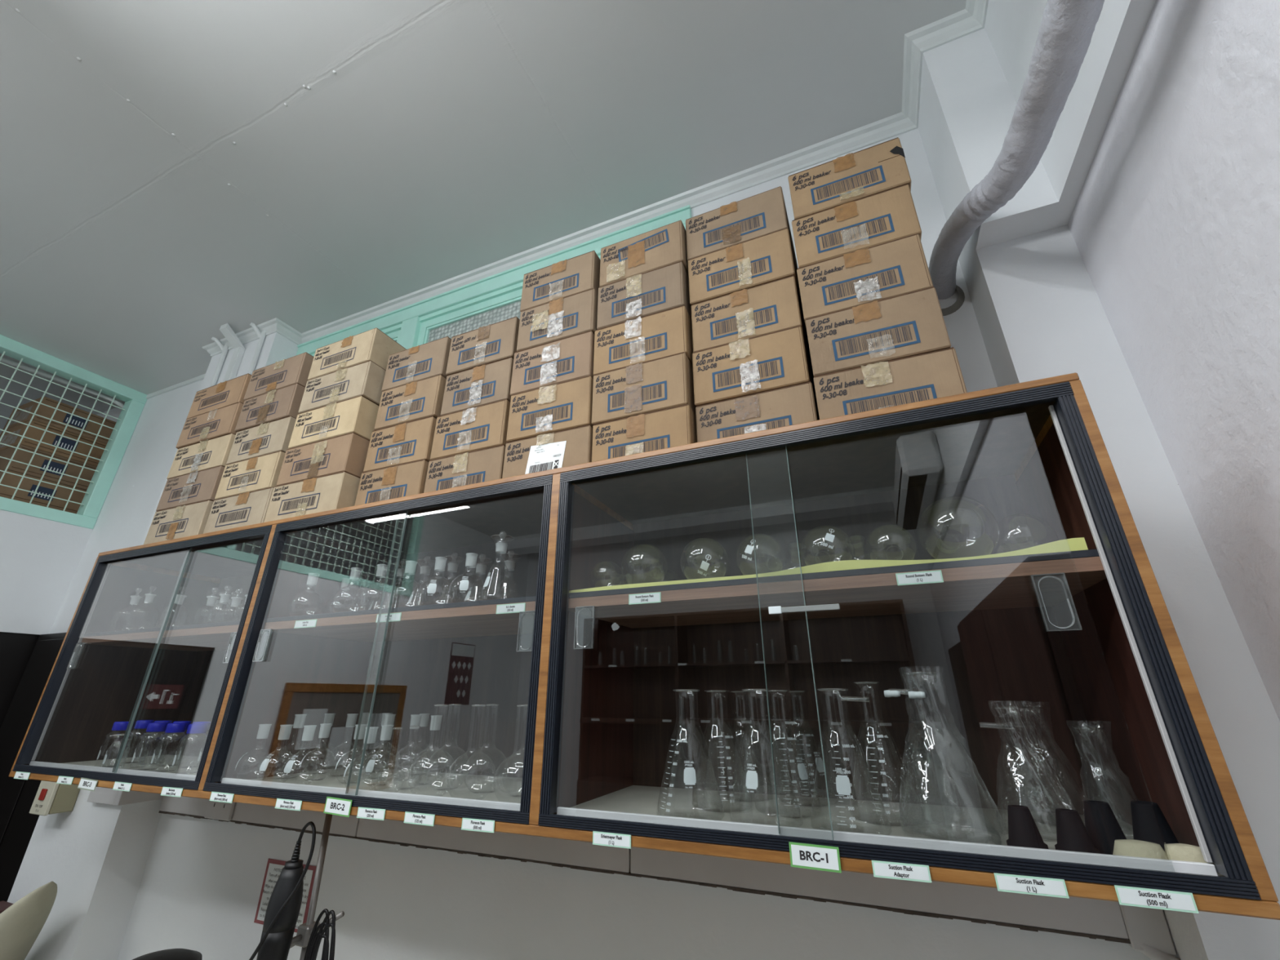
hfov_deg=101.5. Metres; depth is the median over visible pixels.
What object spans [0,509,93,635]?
wall
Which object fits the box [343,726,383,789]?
flask
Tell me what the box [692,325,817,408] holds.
cardboard box
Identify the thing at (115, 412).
wall
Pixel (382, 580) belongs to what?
flask
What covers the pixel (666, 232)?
print
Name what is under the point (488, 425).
print
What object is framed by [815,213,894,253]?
print
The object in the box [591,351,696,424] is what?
cardboard box
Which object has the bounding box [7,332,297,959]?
wall
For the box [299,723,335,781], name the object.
flask
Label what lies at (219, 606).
bottle
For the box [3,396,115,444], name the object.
carton
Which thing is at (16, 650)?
door
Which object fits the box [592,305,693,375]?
cardboard box
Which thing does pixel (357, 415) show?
cardboard box
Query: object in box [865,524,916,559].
flask
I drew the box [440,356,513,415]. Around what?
cardboard box
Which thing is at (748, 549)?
flask
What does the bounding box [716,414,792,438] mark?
print
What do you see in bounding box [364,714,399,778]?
flask
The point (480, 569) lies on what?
flask
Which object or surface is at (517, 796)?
flask
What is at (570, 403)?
print
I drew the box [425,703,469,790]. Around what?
flask
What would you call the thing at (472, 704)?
flask
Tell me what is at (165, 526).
print
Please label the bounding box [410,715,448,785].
flask
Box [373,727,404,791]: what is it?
flask
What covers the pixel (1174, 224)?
wall
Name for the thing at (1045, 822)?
flask
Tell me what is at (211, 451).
print
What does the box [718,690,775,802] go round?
flask
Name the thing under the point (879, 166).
print
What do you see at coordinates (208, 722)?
bottle
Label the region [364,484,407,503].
print
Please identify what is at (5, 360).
pipe
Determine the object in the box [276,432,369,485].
cardboard box
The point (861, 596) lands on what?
shelf
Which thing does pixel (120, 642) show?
shelf
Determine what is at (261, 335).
cable conduit
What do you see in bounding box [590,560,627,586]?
flask
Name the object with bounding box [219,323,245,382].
cable trunking
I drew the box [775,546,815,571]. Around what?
flask
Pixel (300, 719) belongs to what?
flask
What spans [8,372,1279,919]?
display cabinet
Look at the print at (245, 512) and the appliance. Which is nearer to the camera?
the appliance
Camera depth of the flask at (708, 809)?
1.05 m
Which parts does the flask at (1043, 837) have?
arm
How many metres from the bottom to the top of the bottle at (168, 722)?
0.134 m
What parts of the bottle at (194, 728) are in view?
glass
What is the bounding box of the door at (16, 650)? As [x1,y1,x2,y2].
[0,631,39,728]
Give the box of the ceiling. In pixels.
[0,0,966,434]
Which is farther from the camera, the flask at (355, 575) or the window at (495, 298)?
the window at (495, 298)
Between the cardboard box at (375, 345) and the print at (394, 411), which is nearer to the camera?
the print at (394, 411)
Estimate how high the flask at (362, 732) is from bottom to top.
0.139 m
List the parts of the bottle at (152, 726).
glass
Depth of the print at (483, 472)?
1.49 m
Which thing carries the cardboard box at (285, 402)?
on the cardboard box at (274, 436)
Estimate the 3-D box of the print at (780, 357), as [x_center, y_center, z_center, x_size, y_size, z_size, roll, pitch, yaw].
[0.259,-0.255,1.267,0.172,0.057,0.001,-9,-24,21]
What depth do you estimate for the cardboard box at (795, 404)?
1.23 m
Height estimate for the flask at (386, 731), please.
0.139 m
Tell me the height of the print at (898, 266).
0.058 m
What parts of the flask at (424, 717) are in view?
glass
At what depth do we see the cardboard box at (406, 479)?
1.59 m
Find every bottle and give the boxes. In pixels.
[94,721,133,767]
[101,733,131,766]
[106,587,145,631]
[121,586,159,629]
[123,720,154,763]
[128,722,168,770]
[137,720,172,764]
[148,722,186,772]
[155,720,191,766]
[156,586,187,626]
[169,723,208,773]
[175,721,210,768]
[191,587,220,623]
[195,737,204,769]
[202,591,225,617]
[204,585,233,622]
[213,591,239,621]
[218,588,243,620]
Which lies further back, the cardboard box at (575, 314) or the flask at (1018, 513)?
the cardboard box at (575, 314)
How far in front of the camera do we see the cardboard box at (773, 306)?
1.34 m
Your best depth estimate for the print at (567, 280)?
1.62 m
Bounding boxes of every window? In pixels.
[0,334,146,528]
[296,204,691,356]
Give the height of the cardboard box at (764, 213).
0.157 m
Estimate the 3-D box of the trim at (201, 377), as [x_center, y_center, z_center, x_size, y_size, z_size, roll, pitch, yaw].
[-2.990,-0.655,3.477,0.996,0.030,0.012,-9,-24,21]
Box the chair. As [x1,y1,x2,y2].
[0,881,57,959]
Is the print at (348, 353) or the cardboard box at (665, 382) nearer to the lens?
the cardboard box at (665, 382)
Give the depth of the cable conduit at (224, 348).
3.06 m
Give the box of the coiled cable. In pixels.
[303,908,335,959]
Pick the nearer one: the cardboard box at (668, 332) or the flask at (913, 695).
the flask at (913, 695)
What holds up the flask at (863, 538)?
on the sheet
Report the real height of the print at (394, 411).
0.054 m
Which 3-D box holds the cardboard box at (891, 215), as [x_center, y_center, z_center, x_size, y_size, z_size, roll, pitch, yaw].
[0.580,-0.574,1.412,0.277,0.159,0.306,-9,-24,21]
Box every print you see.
[155,518,188,537]
[167,483,200,502]
[178,450,212,470]
[187,419,220,439]
[197,390,229,410]
[214,506,251,527]
[226,469,261,490]
[237,434,271,455]
[245,400,278,422]
[254,369,287,391]
[277,492,320,515]
[289,453,330,475]
[301,415,339,438]
[311,379,349,403]
[320,346,355,369]
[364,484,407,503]
[374,439,416,463]
[385,396,425,421]
[392,357,432,382]
[435,471,485,490]
[442,423,489,450]
[452,380,495,406]
[457,338,501,364]
[520,402,573,431]
[523,355,574,385]
[529,311,577,340]
[533,272,578,301]
[607,380,666,412]
[608,332,666,364]
[608,434,670,458]
[611,286,665,317]
[617,228,669,262]
[702,212,766,248]
[706,255,772,291]
[710,304,777,340]
[711,356,784,391]
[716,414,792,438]
[810,164,885,204]
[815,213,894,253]
[822,265,905,305]
[831,320,920,361]
[842,383,937,415]
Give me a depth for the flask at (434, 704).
1.21 m
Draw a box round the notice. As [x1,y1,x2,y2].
[253,858,316,932]
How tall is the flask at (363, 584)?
0.184 m
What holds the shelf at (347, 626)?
attached to the display cabinet
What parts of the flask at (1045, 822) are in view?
arm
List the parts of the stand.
stand rod, clamp arm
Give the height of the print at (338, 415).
0.051 m
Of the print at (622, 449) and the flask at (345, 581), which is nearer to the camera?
the print at (622, 449)
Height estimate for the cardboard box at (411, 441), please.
0.149 m
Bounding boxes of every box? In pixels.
[29,780,79,815]
[143,499,213,544]
[155,465,225,511]
[166,433,235,479]
[175,401,243,448]
[186,373,251,418]
[203,487,273,533]
[214,450,285,499]
[226,415,296,464]
[235,382,305,431]
[243,351,314,400]
[263,471,360,522]
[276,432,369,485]
[288,395,378,448]
[298,360,386,413]
[307,327,405,379]
[354,459,428,505]
[363,416,436,471]
[373,374,446,430]
[381,336,451,391]
[423,444,505,493]
[430,399,510,460]
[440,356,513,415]
[445,316,519,375]
[502,424,592,478]
[506,375,593,441]
[510,330,594,395]
[516,288,598,351]
[520,250,600,311]
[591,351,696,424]
[591,404,697,462]
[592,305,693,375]
[596,261,691,329]
[599,220,688,286]
[685,186,797,270]
[688,227,808,337]
[691,275,814,385]
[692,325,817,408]
[695,381,819,442]
[787,137,911,219]
[791,183,921,267]
[796,233,933,328]
[805,286,951,376]
[813,346,967,419]
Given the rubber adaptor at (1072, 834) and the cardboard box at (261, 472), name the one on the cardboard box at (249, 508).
the cardboard box at (261, 472)
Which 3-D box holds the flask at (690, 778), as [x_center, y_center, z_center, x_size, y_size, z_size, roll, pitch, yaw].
[0.093,0.526,1.014,0.127,0.223,0.127,-9,-24,21]
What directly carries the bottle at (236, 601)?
on the display cabinet
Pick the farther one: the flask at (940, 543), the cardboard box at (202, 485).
the cardboard box at (202, 485)
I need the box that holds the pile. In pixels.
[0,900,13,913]
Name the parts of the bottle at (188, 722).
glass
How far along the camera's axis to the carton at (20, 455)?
3.29 m
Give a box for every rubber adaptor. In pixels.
[1006,804,1048,848]
[1054,808,1100,853]
[1083,800,1126,854]
[1112,839,1168,859]
[1130,800,1178,851]
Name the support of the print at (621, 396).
attached to the cardboard box at (665, 382)
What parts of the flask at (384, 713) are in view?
glass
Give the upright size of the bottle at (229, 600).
0.144 m
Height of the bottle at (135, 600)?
0.174 m
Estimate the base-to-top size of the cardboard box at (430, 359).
0.149 m
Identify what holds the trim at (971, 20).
attached to the wall at (1040, 313)
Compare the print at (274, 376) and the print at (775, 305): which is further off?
the print at (274, 376)
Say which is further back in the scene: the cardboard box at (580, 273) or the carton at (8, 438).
the carton at (8, 438)
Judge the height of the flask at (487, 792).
0.192 m
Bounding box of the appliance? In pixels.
[132,948,202,959]
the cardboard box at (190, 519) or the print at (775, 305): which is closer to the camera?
the print at (775, 305)
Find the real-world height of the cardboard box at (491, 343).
0.149 m
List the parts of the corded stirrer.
motor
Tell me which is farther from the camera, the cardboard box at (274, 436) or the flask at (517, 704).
the cardboard box at (274, 436)
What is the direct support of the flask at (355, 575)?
on the display cabinet
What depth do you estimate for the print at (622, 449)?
1.29 m
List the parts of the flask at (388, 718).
glass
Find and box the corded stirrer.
[248,821,315,959]
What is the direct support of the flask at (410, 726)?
on the display cabinet
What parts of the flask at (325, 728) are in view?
glass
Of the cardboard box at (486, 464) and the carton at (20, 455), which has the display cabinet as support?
the cardboard box at (486, 464)
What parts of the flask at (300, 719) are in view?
glass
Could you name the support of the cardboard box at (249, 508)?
on the display cabinet
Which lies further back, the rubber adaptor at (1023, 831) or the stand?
the stand
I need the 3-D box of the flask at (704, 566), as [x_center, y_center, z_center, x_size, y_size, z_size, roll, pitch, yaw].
[0.155,0.193,1.188,0.108,0.108,0.169,-9,-24,21]
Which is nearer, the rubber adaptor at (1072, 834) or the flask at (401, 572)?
the rubber adaptor at (1072, 834)
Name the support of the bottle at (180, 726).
on the display cabinet
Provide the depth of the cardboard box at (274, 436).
1.87 m
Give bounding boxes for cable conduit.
[209,337,228,386]
[247,322,266,374]
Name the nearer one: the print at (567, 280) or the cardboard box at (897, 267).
the cardboard box at (897, 267)
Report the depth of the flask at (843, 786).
0.86 m
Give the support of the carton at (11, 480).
on the carton
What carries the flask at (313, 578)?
on the display cabinet
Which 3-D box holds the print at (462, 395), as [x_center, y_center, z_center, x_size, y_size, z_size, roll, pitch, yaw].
[-0.510,-0.265,1.604,0.159,0.054,0.001,-9,-24,22]
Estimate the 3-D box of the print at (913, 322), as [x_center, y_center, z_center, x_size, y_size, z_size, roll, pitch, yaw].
[0.517,-0.306,1.152,0.172,0.058,0.001,-9,-24,21]
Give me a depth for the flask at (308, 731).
1.37 m
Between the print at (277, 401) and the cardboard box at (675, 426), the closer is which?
the cardboard box at (675, 426)
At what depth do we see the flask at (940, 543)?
1.06 m
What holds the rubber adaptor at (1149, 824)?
on the display cabinet
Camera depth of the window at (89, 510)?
3.30 m
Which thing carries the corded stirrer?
attached to the stand
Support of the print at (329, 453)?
attached to the cardboard box at (348, 452)
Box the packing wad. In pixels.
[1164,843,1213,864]
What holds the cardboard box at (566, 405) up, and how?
on the cardboard box at (571, 446)
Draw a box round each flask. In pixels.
[235,724,274,781]
[257,724,296,782]
[270,714,309,778]
[280,724,319,784]
[287,573,324,616]
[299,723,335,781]
[302,713,338,774]
[323,577,357,613]
[325,713,361,776]
[331,567,368,613]
[335,724,371,783]
[341,712,373,770]
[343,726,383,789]
[354,571,376,604]
[357,564,395,608]
[361,724,398,786]
[363,712,396,772]
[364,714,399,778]
[368,570,391,609]
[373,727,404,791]
[386,560,424,606]
[387,559,407,597]
[391,714,426,781]
[392,725,422,789]
[401,713,435,775]
[405,555,433,606]
[407,704,456,796]
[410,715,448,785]
[417,556,454,599]
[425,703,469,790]
[434,552,464,603]
[446,704,495,799]
[448,552,486,603]
[463,554,493,601]
[463,703,508,793]
[478,531,514,600]
[493,550,521,598]
[493,704,528,801]
[502,705,524,797]
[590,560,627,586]
[621,543,667,583]
[643,564,679,581]
[656,688,724,820]
[680,537,728,577]
[691,689,753,812]
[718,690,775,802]
[729,688,803,827]
[735,533,785,575]
[755,689,822,817]
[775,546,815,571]
[777,689,838,806]
[800,525,854,565]
[810,688,892,834]
[840,681,925,826]
[841,537,884,559]
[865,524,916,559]
[884,666,1008,844]
[916,496,999,559]
[978,701,1075,840]
[989,513,1058,552]
[1003,701,1088,826]
[1066,720,1138,839]
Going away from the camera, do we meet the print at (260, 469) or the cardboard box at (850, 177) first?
the cardboard box at (850, 177)
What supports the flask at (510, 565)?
on the display cabinet
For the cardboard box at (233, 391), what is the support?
on the cardboard box at (222, 421)
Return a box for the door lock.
[768,603,839,614]
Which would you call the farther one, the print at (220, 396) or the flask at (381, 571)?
the print at (220, 396)
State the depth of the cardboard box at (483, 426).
1.55 m
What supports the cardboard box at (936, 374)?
on the display cabinet
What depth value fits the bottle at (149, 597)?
1.94 m
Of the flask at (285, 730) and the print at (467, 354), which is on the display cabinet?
the flask at (285, 730)
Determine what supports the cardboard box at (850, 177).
on the cardboard box at (891, 215)
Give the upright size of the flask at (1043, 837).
0.202 m
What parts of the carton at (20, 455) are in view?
printed panel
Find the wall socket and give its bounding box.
[204,799,235,821]
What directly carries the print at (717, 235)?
attached to the cardboard box at (764, 213)
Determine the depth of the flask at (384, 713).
1.63 m
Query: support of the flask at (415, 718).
on the display cabinet
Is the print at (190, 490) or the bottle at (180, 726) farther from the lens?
the print at (190, 490)
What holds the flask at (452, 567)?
on the display cabinet
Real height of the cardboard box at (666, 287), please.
0.153 m
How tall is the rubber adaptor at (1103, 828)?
0.065 m
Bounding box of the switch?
[38,788,47,800]
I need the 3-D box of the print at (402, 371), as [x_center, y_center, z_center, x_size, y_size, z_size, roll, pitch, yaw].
[-0.762,-0.367,1.749,0.165,0.054,0.001,-9,-24,21]
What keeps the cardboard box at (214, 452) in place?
on the cardboard box at (202, 485)
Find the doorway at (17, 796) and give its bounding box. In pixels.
[0,632,66,902]
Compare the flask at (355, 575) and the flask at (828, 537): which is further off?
the flask at (355, 575)
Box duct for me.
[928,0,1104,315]
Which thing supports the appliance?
on the countertop
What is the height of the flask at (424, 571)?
0.184 m
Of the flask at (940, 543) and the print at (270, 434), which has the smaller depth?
the flask at (940, 543)
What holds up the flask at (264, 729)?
on the display cabinet
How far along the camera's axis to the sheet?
0.96 m
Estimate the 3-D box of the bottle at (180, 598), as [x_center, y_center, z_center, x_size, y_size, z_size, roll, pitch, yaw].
[-1.646,0.457,1.857,0.072,0.157,0.072,-9,-24,21]
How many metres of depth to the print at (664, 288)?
1.46 m
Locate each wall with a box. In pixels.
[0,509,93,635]
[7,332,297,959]
[49,128,1151,959]
[96,404,145,516]
[918,28,1279,959]
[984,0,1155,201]
[1067,0,1279,720]
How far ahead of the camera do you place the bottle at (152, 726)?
1.67 m
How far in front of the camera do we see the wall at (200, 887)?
1.58 m
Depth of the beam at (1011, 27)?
1.20 m
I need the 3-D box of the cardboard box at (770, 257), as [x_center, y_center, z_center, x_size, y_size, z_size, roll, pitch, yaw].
[0.320,-0.521,1.521,0.278,0.157,0.308,-10,-24,22]
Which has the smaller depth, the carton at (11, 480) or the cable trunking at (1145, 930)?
the cable trunking at (1145, 930)
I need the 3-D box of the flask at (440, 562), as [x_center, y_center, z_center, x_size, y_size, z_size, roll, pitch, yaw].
[-0.541,0.276,1.399,0.093,0.136,0.093,-9,-24,21]
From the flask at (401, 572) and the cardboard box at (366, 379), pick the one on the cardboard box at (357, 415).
the cardboard box at (366, 379)
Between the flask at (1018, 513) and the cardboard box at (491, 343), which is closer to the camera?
the flask at (1018, 513)
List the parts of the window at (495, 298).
sash, sash, pane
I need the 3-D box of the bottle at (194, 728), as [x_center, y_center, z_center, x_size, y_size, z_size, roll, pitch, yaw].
[-1.361,0.814,1.589,0.070,0.134,0.071,-13,-26,29]
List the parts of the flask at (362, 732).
glass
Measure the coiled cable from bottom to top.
0.507 m
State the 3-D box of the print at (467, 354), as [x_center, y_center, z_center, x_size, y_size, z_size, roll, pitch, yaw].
[-0.510,-0.405,1.658,0.163,0.054,0.001,-9,-24,21]
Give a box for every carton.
[0,419,106,466]
[0,444,97,490]
[0,470,86,513]
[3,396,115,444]
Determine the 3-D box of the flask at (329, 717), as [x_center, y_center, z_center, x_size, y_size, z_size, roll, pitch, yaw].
[-0.957,0.796,1.584,0.092,0.162,0.092,15,-27,-31]
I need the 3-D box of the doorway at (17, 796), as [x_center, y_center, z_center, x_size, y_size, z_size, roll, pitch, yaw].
[-2.995,1.779,2.448,0.990,2.075,0.044,-9,-24,21]
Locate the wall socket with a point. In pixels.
(215, 810)
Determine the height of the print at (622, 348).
0.055 m
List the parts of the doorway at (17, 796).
door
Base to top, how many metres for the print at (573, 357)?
0.055 m
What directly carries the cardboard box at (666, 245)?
on the cardboard box at (666, 287)
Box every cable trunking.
[86,786,1180,959]
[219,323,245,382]
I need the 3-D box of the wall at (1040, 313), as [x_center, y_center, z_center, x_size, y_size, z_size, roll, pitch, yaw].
[1.055,0.321,1.057,0.212,3.695,0.261,-9,-24,21]
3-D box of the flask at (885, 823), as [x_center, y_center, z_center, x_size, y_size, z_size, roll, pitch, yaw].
[0.454,0.514,1.005,0.128,0.237,0.128,-18,-29,37]
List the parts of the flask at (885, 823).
arm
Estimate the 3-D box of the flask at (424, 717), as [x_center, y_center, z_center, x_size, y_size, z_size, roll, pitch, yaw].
[-0.656,0.787,1.564,0.092,0.162,0.092,1,-23,-1]
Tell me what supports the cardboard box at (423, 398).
on the cardboard box at (411, 441)
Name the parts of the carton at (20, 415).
printed panel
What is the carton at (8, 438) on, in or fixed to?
on the carton at (20, 455)
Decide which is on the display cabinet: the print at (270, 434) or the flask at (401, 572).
the flask at (401, 572)
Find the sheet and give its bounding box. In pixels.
[568,537,1088,592]
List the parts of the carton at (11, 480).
printed panel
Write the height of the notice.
0.184 m
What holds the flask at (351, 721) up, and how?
on the display cabinet
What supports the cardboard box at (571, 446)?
on the display cabinet
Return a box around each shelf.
[80,632,236,651]
[262,611,534,642]
[568,570,1106,628]
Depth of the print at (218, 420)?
2.04 m
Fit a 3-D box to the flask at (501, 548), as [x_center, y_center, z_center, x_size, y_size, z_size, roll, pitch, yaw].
[-0.360,0.223,1.339,0.084,0.188,0.084,-9,-24,21]
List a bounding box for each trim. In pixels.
[146,373,205,399]
[201,0,988,356]
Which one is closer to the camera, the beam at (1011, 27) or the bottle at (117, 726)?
the beam at (1011, 27)
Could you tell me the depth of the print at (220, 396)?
2.09 m
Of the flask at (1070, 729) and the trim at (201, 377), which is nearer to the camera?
the flask at (1070, 729)
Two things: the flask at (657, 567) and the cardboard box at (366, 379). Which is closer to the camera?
the flask at (657, 567)
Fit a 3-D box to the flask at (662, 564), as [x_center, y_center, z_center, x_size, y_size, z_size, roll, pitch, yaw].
[0.054,0.275,1.397,0.104,0.117,0.131,-9,-24,21]
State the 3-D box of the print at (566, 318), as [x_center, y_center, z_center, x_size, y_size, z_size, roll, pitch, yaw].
[-0.257,-0.457,1.556,0.164,0.055,0.001,-9,-24,21]
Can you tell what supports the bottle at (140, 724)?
on the display cabinet
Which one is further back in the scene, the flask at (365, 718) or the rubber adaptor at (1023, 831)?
the flask at (365, 718)
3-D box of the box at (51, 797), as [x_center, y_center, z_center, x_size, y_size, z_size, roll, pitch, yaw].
[-2.431,1.301,2.182,0.122,0.151,0.097,-9,-24,21]
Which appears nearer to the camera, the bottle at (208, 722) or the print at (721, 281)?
the print at (721, 281)
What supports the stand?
on the countertop
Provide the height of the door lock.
0.014 m
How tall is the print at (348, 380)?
0.051 m
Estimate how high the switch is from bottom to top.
0.040 m
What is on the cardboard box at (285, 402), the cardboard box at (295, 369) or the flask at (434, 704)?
the cardboard box at (295, 369)
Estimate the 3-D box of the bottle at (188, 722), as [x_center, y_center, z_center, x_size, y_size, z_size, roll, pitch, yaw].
[-1.566,0.887,1.765,0.070,0.134,0.071,-18,-28,36]
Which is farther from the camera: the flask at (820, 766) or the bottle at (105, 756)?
the bottle at (105, 756)
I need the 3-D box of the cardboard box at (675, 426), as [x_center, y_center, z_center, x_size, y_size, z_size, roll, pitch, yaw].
[0.056,-0.045,1.425,0.267,0.153,0.306,-10,-24,22]
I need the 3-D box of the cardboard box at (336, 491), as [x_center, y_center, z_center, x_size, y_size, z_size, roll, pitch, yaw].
[-1.003,0.116,1.788,0.328,0.136,0.339,-9,-24,21]
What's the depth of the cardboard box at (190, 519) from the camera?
1.86 m
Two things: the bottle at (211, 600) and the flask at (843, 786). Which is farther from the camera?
the bottle at (211, 600)
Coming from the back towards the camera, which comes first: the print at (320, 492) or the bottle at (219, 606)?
the bottle at (219, 606)
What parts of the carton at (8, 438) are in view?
printed panel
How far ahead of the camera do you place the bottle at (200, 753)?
1.65 m
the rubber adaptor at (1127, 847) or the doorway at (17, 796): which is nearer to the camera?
the rubber adaptor at (1127, 847)
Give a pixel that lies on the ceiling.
(173, 172)
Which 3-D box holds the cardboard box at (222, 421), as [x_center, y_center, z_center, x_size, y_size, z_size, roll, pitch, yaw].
[-1.627,-0.157,2.177,0.337,0.134,0.338,-9,-24,21]
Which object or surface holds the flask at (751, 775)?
on the display cabinet
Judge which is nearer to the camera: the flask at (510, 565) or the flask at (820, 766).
the flask at (820, 766)
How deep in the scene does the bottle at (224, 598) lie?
1.77 m
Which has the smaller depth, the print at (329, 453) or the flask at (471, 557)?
the flask at (471, 557)
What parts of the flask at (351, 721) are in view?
glass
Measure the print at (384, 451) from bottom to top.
0.054 m
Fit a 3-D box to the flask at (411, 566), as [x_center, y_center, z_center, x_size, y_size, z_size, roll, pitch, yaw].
[-0.638,0.292,1.437,0.093,0.136,0.093,-9,-24,21]
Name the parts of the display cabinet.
finger pull, glass door, panel, finger pull, glass door, panel, finger pull, finger pull, panel, finger pull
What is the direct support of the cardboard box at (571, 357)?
on the cardboard box at (566, 405)
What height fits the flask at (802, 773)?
0.223 m
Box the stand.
[289,813,344,959]
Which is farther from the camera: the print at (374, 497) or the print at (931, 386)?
the print at (374, 497)

